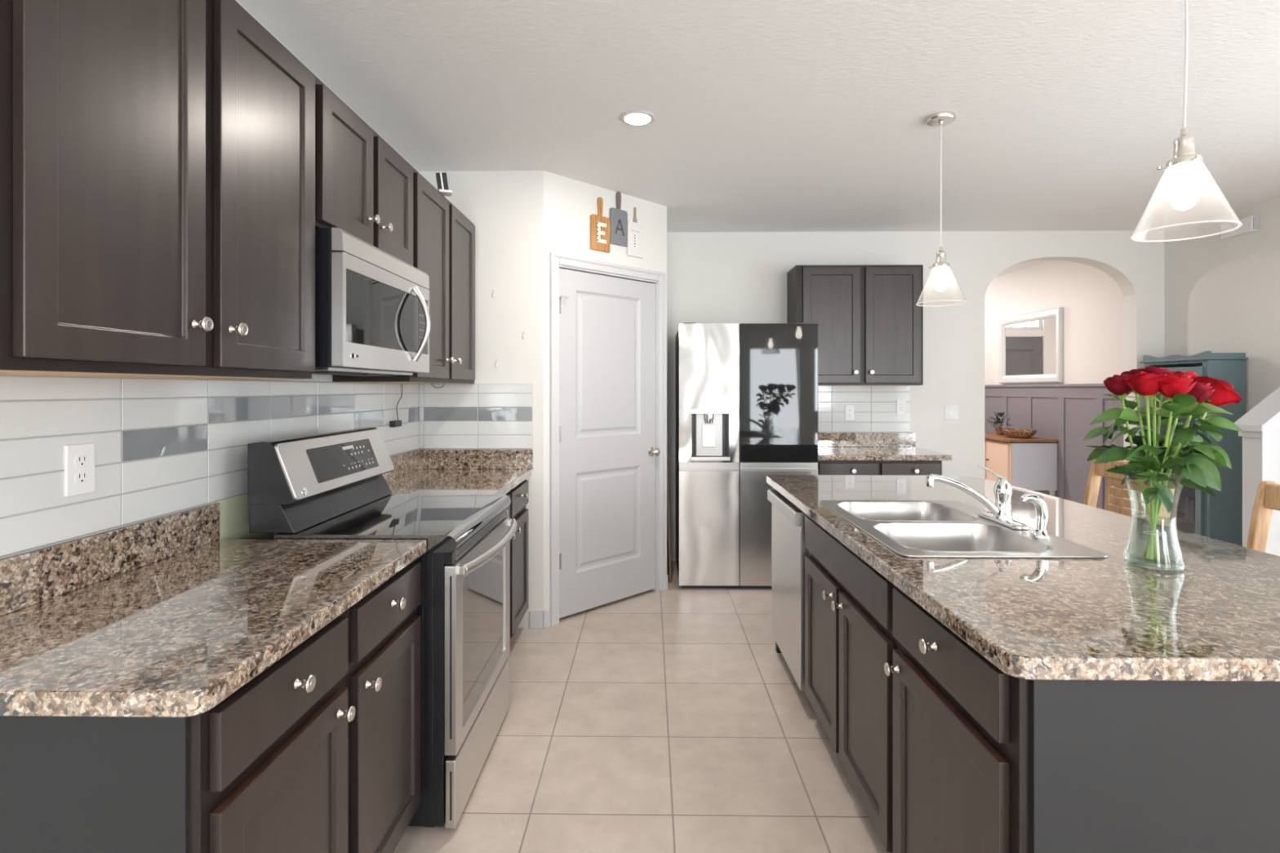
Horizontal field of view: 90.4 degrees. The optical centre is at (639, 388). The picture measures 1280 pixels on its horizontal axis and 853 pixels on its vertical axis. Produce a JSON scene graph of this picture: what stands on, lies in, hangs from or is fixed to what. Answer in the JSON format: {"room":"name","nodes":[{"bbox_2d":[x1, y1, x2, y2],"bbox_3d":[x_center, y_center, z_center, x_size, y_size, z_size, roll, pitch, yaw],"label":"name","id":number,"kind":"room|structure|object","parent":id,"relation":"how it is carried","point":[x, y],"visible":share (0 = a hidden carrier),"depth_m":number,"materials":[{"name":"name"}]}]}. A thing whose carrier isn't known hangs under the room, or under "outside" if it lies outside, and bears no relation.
{"room":"kitchen","nodes":[
{"label":"kitchen","id":0,"kind":"room"},
{"bbox_2d":[0,0,418,559],"bbox_3d":[-1.380,0.060,0.780,0.128,2.630,8.960,0,0,1],"label":"wall","id":1,"kind":"structure","parent":0,"point":[163,447],"depth_m":1.71,"materials":[{"name":"white tile"}]},
{"bbox_2d":[63,442,94,497],"bbox_3d":[-1.301,0.187,1.479,0.008,0.118,0.075,0,0,1],"label":"electrical outlet","id":2,"kind":"object","parent":1,"relation":"attached to","point":[78,459],"visible":1,"depth_m":1.47,"materials":[{"name":"white plastic"}]},
{"bbox_2d":[75,453,88,468],"bbox_3d":[-1.298,0.168,1.479,0.002,0.034,0.034,0,0,1],"label":"socket","id":3,"kind":"object","parent":2,"relation":"attached to","point":[81,460],"depth_m":1.48,"materials":[{"name":"white plastic"}]},
{"bbox_2d":[75,470,88,484],"bbox_3d":[-1.298,0.206,1.479,0.002,0.034,0.034,0,0,1],"label":"socket","id":4,"kind":"object","parent":2,"relation":"attached to","point":[81,476],"depth_m":1.48,"materials":[{"name":"white plastic"}]},
{"bbox_2d":[0,0,315,379],"bbox_3d":[-1.121,-0.485,1.429,0.382,0.916,0.935,0,0,1],"label":"upper cabinet","id":5,"kind":"object","parent":1,"relation":"attached to","point":[157,157],"visible":1,"depth_m":1.28,"materials":[{"name":"black wood"}]},
{"bbox_2d":[0,375,418,557],"bbox_3d":[-1.297,0.398,2.319,0.008,0.854,2.700,0,0,1],"label":"tile backsplash","id":6,"kind":"structure","parent":1,"relation":"attached to","point":[162,446],"depth_m":1.70,"materials":[{"name":"white tile"}]},
{"bbox_2d":[311,72,413,266],"bbox_3d":[-1.109,-0.717,2.285,0.382,0.453,0.772,0,0,1],"label":"upper cabinet","id":7,"kind":"object","parent":1,"relation":"attached to","point":[364,188],"visible":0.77,"depth_m":2.18,"materials":[{"name":"black wood"}]},
{"bbox_2d":[389,383,402,426],"bbox_3d":[-1.263,0.085,3.313,0.030,0.223,0.137,0,0,1],"label":"plug","id":8,"kind":"object","parent":1,"relation":"attached to","point":[397,423],"visible":1,"depth_m":3.28,"materials":[{"name":"black plastic"}]},
{"bbox_2d":[332,164,475,384],"bbox_3d":[-1.095,-0.485,3.165,0.382,0.916,0.985,0,0,1],"label":"upper cabinet","id":9,"kind":"object","parent":1,"relation":"attached to","point":[444,238],"visible":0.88,"depth_m":3.07,"materials":[{"name":"black wood"}]},
{"bbox_2d":[435,172,452,196],"bbox_3d":[-0.951,-0.994,3.082,0.074,0.100,0.070,0,0,-19],"label":"picture frame","id":10,"kind":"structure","parent":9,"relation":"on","point":[442,179],"depth_m":3.06,"materials":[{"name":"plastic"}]},
{"bbox_2d":[311,227,431,376],"bbox_3d":[-1.058,-0.269,2.290,0.476,0.435,0.755,0,0,1],"label":"microwave","id":11,"kind":"object","parent":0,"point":[372,317],"visible":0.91,"depth_m":2.09,"materials":[{"name":"silver metal"}]},
{"bbox_2d":[417,170,543,627],"bbox_3d":[-0.917,0.060,3.720,0.726,2.630,0.128,0,0,1],"label":"wall","id":12,"kind":"structure","parent":0,"point":[503,409],"depth_m":3.66,"materials":[{"name":"white paint"}]},
{"bbox_2d":[418,383,532,448],"bbox_3d":[-0.945,0.158,3.660,0.655,0.374,0.008,0,0,1],"label":"tile backsplash","id":13,"kind":"structure","parent":12,"relation":"attached to","point":[472,415],"depth_m":3.66,"materials":[{"name":"white tile"}]},
{"bbox_2d":[492,289,494,297],"bbox_3d":[-0.843,-0.548,3.652,0.016,0.044,0.022,0,0,1],"label":"hook","id":14,"kind":"object","parent":12,"relation":"attached to","point":[493,291],"visible":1,"depth_m":3.66,"materials":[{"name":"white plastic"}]},
{"bbox_2d":[495,359,497,367],"bbox_3d":[-0.825,-0.147,3.652,0.016,0.044,0.022,0,0,1],"label":"hook","id":15,"kind":"object","parent":12,"relation":"attached to","point":[496,360],"visible":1,"depth_m":3.66,"materials":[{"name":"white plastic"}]},
{"bbox_2d":[522,331,524,339],"bbox_3d":[-0.668,-0.308,3.649,0.016,0.044,0.022,0,0,1],"label":"hook","id":16,"kind":"object","parent":12,"relation":"attached to","point":[523,332],"visible":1,"depth_m":3.66,"materials":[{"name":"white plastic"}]},
{"bbox_2d":[528,610,542,628],"bbox_3d":[-0.597,1.325,3.653,0.078,0.100,0.013,0,0,1],"label":"baseboard","id":17,"kind":"structure","parent":12,"relation":"attached to","point":[535,617],"depth_m":3.65,"materials":[{"name":"white wood"}]},
{"bbox_2d":[543,170,666,610],"bbox_3d":[-0.223,0.060,4.057,1.031,2.630,0.110,0,0,-44],"label":"wall","id":18,"kind":"structure","parent":0,"point":[569,204],"depth_m":3.83,"materials":[{"name":"white paint"}]},
{"bbox_2d":[590,197,609,253],"bbox_3d":[-0.245,-1.022,3.944,0.152,0.330,0.018,0,0,-44],"label":"sign","id":19,"kind":"object","parent":18,"relation":"attached to","point":[599,224],"visible":1,"depth_m":3.94,"materials":[{"name":"orange wood"}]},
{"bbox_2d":[542,574,667,628],"bbox_3d":[-0.183,1.325,4.011,1.037,0.100,0.013,0,0,-44],"label":"baseboard","id":20,"kind":"structure","parent":18,"relation":"attached to","point":[546,614],"depth_m":3.66,"materials":[{"name":"white"}]},
{"bbox_2d":[550,252,666,626],"bbox_3d":[-0.199,0.291,4.042,0.959,2.167,0.165,0,0,-44],"label":"door","id":21,"kind":"structure","parent":18,"relation":"in","point":[608,320],"depth_m":4.01,"materials":[{"name":"grey wood"}]},
{"bbox_2d":[608,191,627,246],"bbox_3d":[-0.135,-1.085,4.051,0.145,0.336,0.017,0,0,-44],"label":"sign","id":22,"kind":"object","parent":18,"relation":"attached to","point":[618,218],"visible":1,"depth_m":4.04,"materials":[{"name":"grey wood"}]},
{"bbox_2d":[626,207,643,258],"bbox_3d":[-0.030,-1.024,4.153,0.141,0.322,0.018,0,0,-44],"label":"cutting board","id":23,"kind":"object","parent":18,"relation":"attached to","point":[635,230],"visible":1,"depth_m":4.15,"materials":[{"name":"white wood"}]},
{"bbox_2d":[393,560,889,852],"bbox_3d":[1.538,1.425,2.578,6.200,0.100,12.800,0,0,1],"label":"floor","id":24,"kind":"structure","parent":0,"point":[672,720],"depth_m":2.44,"materials":[{"name":"beige tile"}]},
{"bbox_2d":[0,559,421,852],"bbox_3d":[-0.962,0.939,1.474,0.654,0.873,0.941,0,0,1],"label":"base cabinet","id":25,"kind":"object","parent":24,"relation":"on","point":[319,751],"visible":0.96,"depth_m":1.14,"materials":[{"name":"black wood"}]},
{"bbox_2d":[0,502,426,716],"bbox_3d":[-0.986,0.424,1.460,0.651,0.152,0.981,0,0,1],"label":"countertop","id":26,"kind":"structure","parent":25,"relation":"on","point":[163,616],"depth_m":1.32,"materials":[{"name":"stone"}]},
{"bbox_2d":[247,426,516,828],"bbox_3d":[-0.847,0.769,2.336,0.719,1.212,0.762,0,0,1],"label":"electric range","id":27,"kind":"object","parent":24,"relation":"on","point":[333,485],"visible":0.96,"depth_m":2.09,"materials":[{"name":"silver metal"}]},
{"bbox_2d":[274,493,511,552],"bbox_3d":[-0.839,0.476,2.336,0.564,0.054,0.761,0,0,1],"label":"cooktop","id":28,"kind":"object","parent":27,"relation":"in","point":[447,522],"depth_m":2.19,"materials":[{"name":"black glass"}]},
{"bbox_2d":[505,479,528,641],"bbox_3d":[-0.936,0.939,3.194,0.654,0.873,0.930,0,0,1],"label":"base cabinet","id":29,"kind":"object","parent":24,"relation":"on","point":[518,495],"visible":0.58,"depth_m":3.38,"materials":[{"name":"black wood"}]},
{"bbox_2d":[382,449,533,494],"bbox_3d":[-0.953,0.424,3.195,0.665,0.152,0.936,0,0,1],"label":"countertop","id":30,"kind":"structure","parent":29,"relation":"on","point":[418,471],"depth_m":3.48,"materials":[{"name":"stone"}]},
{"bbox_2d":[666,458,671,582],"bbox_3d":[0.208,0.944,4.767,0.041,0.858,0.500,0,0,1],"label":"wall","id":31,"kind":"structure","parent":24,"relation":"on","point":[668,548],"depth_m":4.52,"materials":[{"name":"brown"}]},
{"bbox_2d":[675,322,817,588],"bbox_3d":[0.746,0.460,4.686,0.948,1.830,0.718,0,0,1],"label":"refrigerator","id":32,"kind":"object","parent":24,"relation":"on","point":[746,394],"visible":0.95,"depth_m":4.35,"materials":[{"name":"grey metal"}]},
{"bbox_2d":[775,641,781,653],"bbox_3d":[1.085,0.939,2.237,0.776,0.873,2.215,0,0,1],"label":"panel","id":33,"kind":"object","parent":24,"relation":"on","point":[777,649],"visible":0.09,"depth_m":3.31,"materials":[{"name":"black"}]},
{"bbox_2d":[767,488,808,690],"bbox_3d":[0.965,0.941,2.974,0.622,0.868,0.625,0,0,1],"label":"dishwasher","id":34,"kind":"object","parent":24,"relation":"on","point":[788,550],"visible":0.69,"depth_m":2.88,"materials":[{"name":"silver metal"}]},
{"bbox_2d":[804,515,897,852],"bbox_3d":[0.965,0.939,2.166,0.654,0.873,0.950,0,0,1],"label":"base cabinet","id":35,"kind":"object","parent":24,"relation":"on","point":[849,638],"visible":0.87,"depth_m":2.02,"materials":[{"name":"black wood"}]},
{"bbox_2d":[817,460,942,475],"bbox_3d":[1.693,0.939,4.751,0.875,0.873,0.638,0,0,1],"label":"base cabinet","id":36,"kind":"object","parent":24,"relation":"on","point":[824,467],"visible":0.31,"depth_m":4.47,"materials":[{"name":"black wood"}]},
{"bbox_2d":[817,432,951,460],"bbox_3d":[1.709,0.424,4.755,0.947,0.152,0.636,0,0,1],"label":"countertop","id":37,"kind":"structure","parent":36,"relation":"on","point":[831,446],"depth_m":4.99,"materials":[{"name":"stone"}]},
{"bbox_2d":[984,433,1058,496],"bbox_3d":[3.734,0.928,6.471,0.474,0.893,0.890,0,0,1],"label":"base cabinet","id":38,"kind":"object","parent":24,"relation":"on","point":[1031,463],"visible":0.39,"depth_m":6.05,"materials":[{"name":"white paint"}]},
{"bbox_2d":[984,411,1010,435],"bbox_3d":[3.756,0.358,6.638,0.281,0.246,0.315,0,0,-10],"label":"potted plant","id":39,"kind":"object","parent":38,"relation":"on","point":[998,431],"visible":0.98,"depth_m":6.62,"materials":[{"name":"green plant"}]},
{"bbox_2d":[1001,427,1036,438],"bbox_3d":[3.754,0.440,6.298,0.287,0.084,0.369,0,0,1],"label":"wicker basket","id":40,"kind":"object","parent":38,"relation":"on","point":[1011,433],"visible":1,"depth_m":6.20,"materials":[{"name":"brown wicker"}]},
{"bbox_2d":[884,586,1279,852],"bbox_3d":[1.044,0.939,1.404,0.834,0.873,0.572,0,0,1],"label":"base cabinet","id":41,"kind":"object","parent":24,"relation":"on","point":[987,759],"visible":0.84,"depth_m":1.12,"materials":[{"name":"black wood"}]},
{"bbox_2d":[1083,458,1174,526],"bbox_3d":[2.082,0.855,2.959,0.456,1.041,0.468,0,0,1],"label":"bar stool","id":42,"kind":"object","parent":24,"relation":"on","point":[1097,471],"visible":0.3,"depth_m":3.01,"materials":[{"name":"brown wood"}]},
{"bbox_2d":[1139,351,1248,546],"bbox_3d":[3.995,0.557,4.619,0.267,1.635,0.615,0,0,1],"label":"china cabinet","id":43,"kind":"object","parent":24,"relation":"on","point":[1219,517],"visible":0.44,"depth_m":4.33,"materials":[{"name":"teal paint"}]},
{"bbox_2d":[1160,432,1170,436],"bbox_3d":[4.011,0.347,4.619,0.207,0.016,0.535,0,0,1],"label":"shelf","id":44,"kind":"object","parent":43,"relation":"attached to","point":[1162,434],"depth_m":4.80,"materials":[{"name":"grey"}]},
{"bbox_2d":[1169,511,1195,524],"bbox_3d":[4.011,0.947,4.619,0.207,0.016,0.535,0,0,1],"label":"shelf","id":45,"kind":"object","parent":43,"relation":"attached to","point":[1180,516],"depth_m":4.68,"materials":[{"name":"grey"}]},
{"bbox_2d":[1185,497,1195,519],"bbox_3d":[4.004,0.859,4.571,0.142,0.160,0.030,0,0,1],"label":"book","id":46,"kind":"object","parent":43,"relation":"on","point":[1187,499],"visible":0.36,"depth_m":4.56,"materials":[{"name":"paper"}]},
{"bbox_2d":[1190,499,1195,520],"bbox_3d":[4.003,0.864,4.531,0.142,0.150,0.030,0,0,1],"label":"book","id":47,"kind":"object","parent":43,"relation":"on","point":[1192,501],"visible":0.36,"depth_m":4.52,"materials":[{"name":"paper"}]},
{"bbox_2d":[1246,480,1279,552],"bbox_3d":[2.069,0.855,2.090,0.456,1.041,0.468,0,0,1],"label":"bar stool","id":48,"kind":"object","parent":24,"relation":"on","point":[1267,500],"visible":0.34,"depth_m":2.29,"materials":[{"name":"brown wood"}]},
{"bbox_2d":[235,0,1279,277],"bbox_3d":[1.538,-1.305,2.578,6.200,0.100,12.800,0,0,1],"label":"ceiling","id":49,"kind":"structure","parent":0,"point":[771,115],"depth_m":2.72,"materials":[{"name":"white paint"}]},
{"bbox_2d":[619,110,655,125],"bbox_3d":[-0.011,-1.251,2.943,0.168,0.008,0.168,0,0,1],"label":"recessed light","id":50,"kind":"object","parent":49,"relation":"in","point":[632,117],"visible":1,"depth_m":2.93,"materials":[{"name":"white plastic"}]},
{"bbox_2d":[915,111,966,306],"bbox_3d":[1.389,-0.824,2.935,0.213,0.862,0.213,0,0,1],"label":"pendant lamp","id":51,"kind":"object","parent":49,"relation":"hanging from","point":[940,119],"visible":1,"depth_m":2.92,"materials":[{"name":"clear glass"}]},
{"bbox_2d":[928,246,950,269],"bbox_3d":[1.391,-0.607,2.926,0.092,0.096,0.088,0,0,1],"label":"socket","id":52,"kind":"object","parent":51,"relation":"attached to","point":[940,263],"depth_m":2.92,"materials":[{"name":"silver metal"}]},
{"bbox_2d":[1130,0,1242,242],"bbox_3d":[1.369,-0.824,1.600,0.213,0.862,0.213,0,0,1],"label":"pendant lamp","id":53,"kind":"object","parent":49,"relation":"hanging from","point":[1184,193],"visible":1,"depth_m":1.59,"materials":[{"name":"clear glass"}]},
{"bbox_2d":[1156,127,1203,171],"bbox_3d":[1.372,-0.607,1.592,0.092,0.096,0.088,0,0,1],"label":"socket","id":54,"kind":"object","parent":53,"relation":"attached to","point":[1184,158],"depth_m":1.59,"materials":[{"name":"silver metal"}]},
{"bbox_2d":[1191,171,1210,182],"bbox_3d":[3.256,-1.237,3.732,0.136,0.036,0.136,0,0,1],"label":"smoke detector","id":55,"kind":"object","parent":49,"relation":"attached to","point":[1199,176],"visible":0.39,"depth_m":3.68,"materials":[{"name":"white plastic"}]},
{"bbox_2d":[666,230,1164,560],"bbox_3d":[1.449,0.060,5.145,5.655,2.630,0.148,0,0,1],"label":"wall","id":56,"kind":"structure","parent":0,"point":[739,277],"depth_m":5.07,"materials":[{"name":"white paint"}]},
{"bbox_2d":[844,405,854,420],"bbox_3d":[1.669,0.191,5.064,0.075,0.118,0.008,0,0,1],"label":"electrical outlet","id":57,"kind":"object","parent":56,"relation":"attached to","point":[849,410],"visible":1,"depth_m":5.06,"materials":[{"name":"white plastic"}]},
{"bbox_2d":[786,265,923,386],"bbox_3d":[1.647,-0.476,4.893,0.948,0.903,0.362,0,0,1],"label":"upper cabinet","id":58,"kind":"object","parent":56,"relation":"attached to","point":[868,318],"visible":0.92,"depth_m":4.75,"materials":[{"name":"black wood"}]},
{"bbox_2d":[817,386,910,432],"bbox_3d":[1.689,0.158,5.072,0.928,0.374,0.008,0,0,1],"label":"tile backsplash","id":59,"kind":"structure","parent":56,"relation":"attached to","point":[875,406],"depth_m":5.07,"materials":[{"name":"white tile"}]},
{"bbox_2d":[896,400,906,414],"bbox_3d":[2.078,0.147,5.057,0.075,0.118,0.009,0,0,1],"label":"electrical outlet","id":60,"kind":"object","parent":56,"relation":"attached to","point":[900,404],"visible":1,"depth_m":5.06,"materials":[{"name":"white plastic"}]},
{"bbox_2d":[899,403,903,411],"bbox_3d":[2.078,0.147,5.055,0.033,0.068,0.004,0,0,1],"label":"socket","id":61,"kind":"object","parent":60,"relation":"attached to","point":[901,405],"depth_m":5.05,"materials":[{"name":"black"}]},
{"bbox_2d":[944,404,959,419],"bbox_3d":[2.479,0.188,5.059,0.115,0.118,0.010,0,0,1],"label":"light switch","id":62,"kind":"object","parent":56,"relation":"attached to","point":[951,411],"visible":1,"depth_m":5.06,"materials":[{"name":"white plastic"}]},
{"bbox_2d":[766,475,1279,681],"bbox_3d":[1.214,0.480,2.242,1.118,0.039,2.320,0,0,1],"label":"countertop","id":63,"kind":"structure","parent":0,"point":[1216,618],"depth_m":1.43,"materials":[{"name":"stone"}]},
{"bbox_2d":[820,500,1107,558],"bbox_3d":[1.008,0.543,2.164,0.572,0.181,0.867,0,0,1],"label":"double sink","id":64,"kind":"object","parent":63,"relation":"in","point":[908,528],"visible":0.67,"depth_m":2.14,"materials":[{"name":"silver metal"}]},
{"bbox_2d":[1019,493,1050,538],"bbox_3d":[1.215,0.387,1.957,0.089,0.133,0.054,0,0,1],"label":"sprayer","id":65,"kind":"object","parent":64,"relation":"on","point":[1042,509],"visible":1,"depth_m":1.95,"materials":[{"name":"silver metal"}]},
{"bbox_2d":[925,464,1030,529],"bbox_3d":[1.122,0.356,2.169,0.290,0.196,0.250,0,0,1],"label":"kitchen faucet","id":66,"kind":"object","parent":63,"relation":"on","point":[1002,513],"visible":1,"depth_m":2.16,"materials":[{"name":"silver metal"}]},
{"bbox_2d":[1121,469,1185,571],"bbox_3d":[1.337,0.336,1.655,0.140,0.250,0.140,0,0,1],"label":"glass vase","id":67,"kind":"object","parent":63,"relation":"on","point":[1134,565],"visible":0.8,"depth_m":1.63,"materials":[{"name":"glass"}]},
{"bbox_2d":[1082,373,1159,558],"bbox_3d":[1.277,0.201,1.689,0.148,0.480,0.198,0,0,1],"label":"rose","id":68,"kind":"object","parent":67,"relation":"in","point":[1116,384],"visible":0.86,"depth_m":1.67,"materials":[{"name":"green plant"}]},
{"bbox_2d":[1089,371,1174,556],"bbox_3d":[1.273,0.198,1.619,0.174,0.487,0.126,0,0,1],"label":"rose","id":69,"kind":"object","parent":67,"relation":"in","point":[1146,384],"visible":0.92,"depth_m":1.61,"materials":[{"name":"green plant"}]},
{"bbox_2d":[1142,530,1164,535],"bbox_3d":[1.337,0.376,1.655,0.043,0.003,0.043,0,0,1],"label":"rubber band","id":70,"kind":"object","parent":69,"relation":"attached to","point":[1144,531],"visible":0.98,"depth_m":1.65,"materials":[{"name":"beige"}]},
{"bbox_2d":[1102,368,1162,554],"bbox_3d":[1.365,0.193,1.729,0.135,0.497,0.190,0,0,1],"label":"rose","id":71,"kind":"object","parent":67,"relation":"in","point":[1132,405],"visible":0.25,"depth_m":1.75,"materials":[{"name":"green plant"}]},
{"bbox_2d":[1124,394,1164,559],"bbox_3d":[1.434,0.196,1.775,0.135,0.491,0.339,0,0,25],"label":"rose","id":72,"kind":"object","parent":67,"relation":"in","point":[1144,417],"visible":0.12,"depth_m":1.80,"materials":[{"name":"green plant"}]},
{"bbox_2d":[1125,431,1188,559],"bbox_3d":[1.459,0.198,1.749,0.340,0.487,0.148,0,0,-28],"label":"rose","id":73,"kind":"object","parent":67,"relation":"in","point":[1173,475],"visible":0.06,"depth_m":1.66,"materials":[{"name":"green plant"}]},
{"bbox_2d":[1125,365,1191,555],"bbox_3d":[1.378,0.190,1.700,0.129,0.502,0.141,0,0,15],"label":"rose","id":74,"kind":"object","parent":67,"relation":"in","point":[1160,411],"visible":0.17,"depth_m":1.68,"materials":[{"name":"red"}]},
{"bbox_2d":[1121,377,1210,559],"bbox_3d":[1.440,0.203,1.743,0.296,0.476,0.115,0,0,-17],"label":"rose","id":75,"kind":"object","parent":67,"relation":"in","point":[1164,422],"visible":0.1,"depth_m":1.73,"materials":[{"name":"green plant"}]},
{"bbox_2d":[1151,369,1199,559],"bbox_3d":[1.412,0.193,1.717,0.237,0.496,0.142,0,0,-38],"label":"rose","id":76,"kind":"object","parent":67,"relation":"in","point":[1174,443],"visible":0.1,"depth_m":1.69,"materials":[{"name":"green plant"}]},
{"bbox_2d":[1139,370,1212,556],"bbox_3d":[1.411,0.197,1.690,0.155,0.489,0.146,0,0,21],"label":"rose","id":77,"kind":"object","parent":67,"relation":"in","point":[1193,375],"visible":0.15,"depth_m":1.68,"materials":[{"name":"green plant"}]},
{"bbox_2d":[1127,373,1232,529],"bbox_3d":[1.330,0.202,1.578,0.153,0.478,0.177,0,0,-32],"label":"rose","id":78,"kind":"object","parent":67,"relation":"in","point":[1175,388],"visible":0.98,"depth_m":1.56,"materials":[{"name":"green"}]},
{"bbox_2d":[1143,382,1243,556],"bbox_3d":[1.386,0.211,1.577,0.146,0.461,0.202,0,0,1],"label":"rose","id":79,"kind":"object","parent":67,"relation":"in","point":[1199,468],"visible":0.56,"depth_m":1.56,"materials":[{"name":"green plant"}]},
{"bbox_2d":[1145,375,1241,558],"bbox_3d":[1.423,0.204,1.635,0.217,0.475,0.134,0,0,-15],"label":"rose","id":80,"kind":"object","parent":67,"relation":"in","point":[1224,394],"visible":0.54,"depth_m":1.61,"materials":[{"name":"green plant"}]},
{"bbox_2d":[984,260,1124,385],"bbox_3d":[4.077,0.060,6.860,0.150,2.630,3.360,0,0,1],"label":"wall","id":81,"kind":"structure","parent":0,"point":[1092,302],"depth_m":5.86,"materials":[{"name":"white paint"}]},
{"bbox_2d":[998,306,1063,383],"bbox_3d":[3.977,-0.415,6.517,0.040,0.710,1.050,0,0,1],"label":"wall mirror","id":82,"kind":"object","parent":81,"relation":"attached to","point":[1031,345],"visible":1,"depth_m":6.45,"materials":[{"name":"white mirror"}]},
{"bbox_2d":[1004,317,1056,375],"bbox_3d":[3.990,-0.415,6.517,0.006,0.548,0.888,0,0,1],"label":"mirror glass","id":83,"kind":"object","parent":82,"relation":"attached to","point":[1030,344],"depth_m":6.48,"materials":[{"name":"silver mirror"}]},
{"bbox_2d":[984,383,1124,509],"bbox_3d":[3.979,0.665,6.859,0.045,1.420,3.365,0,0,1],"label":"wall","id":84,"kind":"structure","parent":81,"relation":"attached to","point":[1064,413],"depth_m":5.95,"materials":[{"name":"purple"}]},
{"bbox_2d":[1164,195,1279,413],"bbox_3d":[4.150,0.060,0.629,0.120,2.630,8.820,0,0,1],"label":"wall","id":85,"kind":"structure","parent":0,"point":[1221,295],"depth_m":4.46,"materials":[{"name":"white paint"}]},
{"bbox_2d":[1219,215,1259,239],"bbox_3d":[4.123,-1.110,4.380,0.045,0.100,0.256,0,0,1],"label":"door chime","id":86,"kind":"object","parent":85,"relation":"attached to","point":[1251,224],"visible":0.97,"depth_m":4.34,"materials":[{"name":"white plastic"}]},
{"bbox_2d":[1253,216,1259,229],"bbox_3d":[4.123,-1.110,4.255,0.040,0.088,0.008,0,0,1],"label":"grille","id":87,"kind":"object","parent":86,"relation":"attached to","point":[1255,219],"depth_m":4.25,"materials":[{"name":"grey plastic"}]},
{"bbox_2d":[1242,424,1279,555],"bbox_3d":[3.804,0.531,3.604,0.660,1.688,0.120,0,0,1],"label":"wall","id":88,"kind":"structure","parent":0,"point":[1260,456],"depth_m":3.57,"materials":[{"name":"white paint"}]},
{"bbox_2d":[1234,386,1279,438],"bbox_3d":[3.789,-0.036,3.604,0.690,0.620,0.180,0,0,1],"label":"trim","id":89,"kind":"structure","parent":88,"relation":"attached to","point":[1263,418],"depth_m":3.60,"materials":[{"name":"white wood"}]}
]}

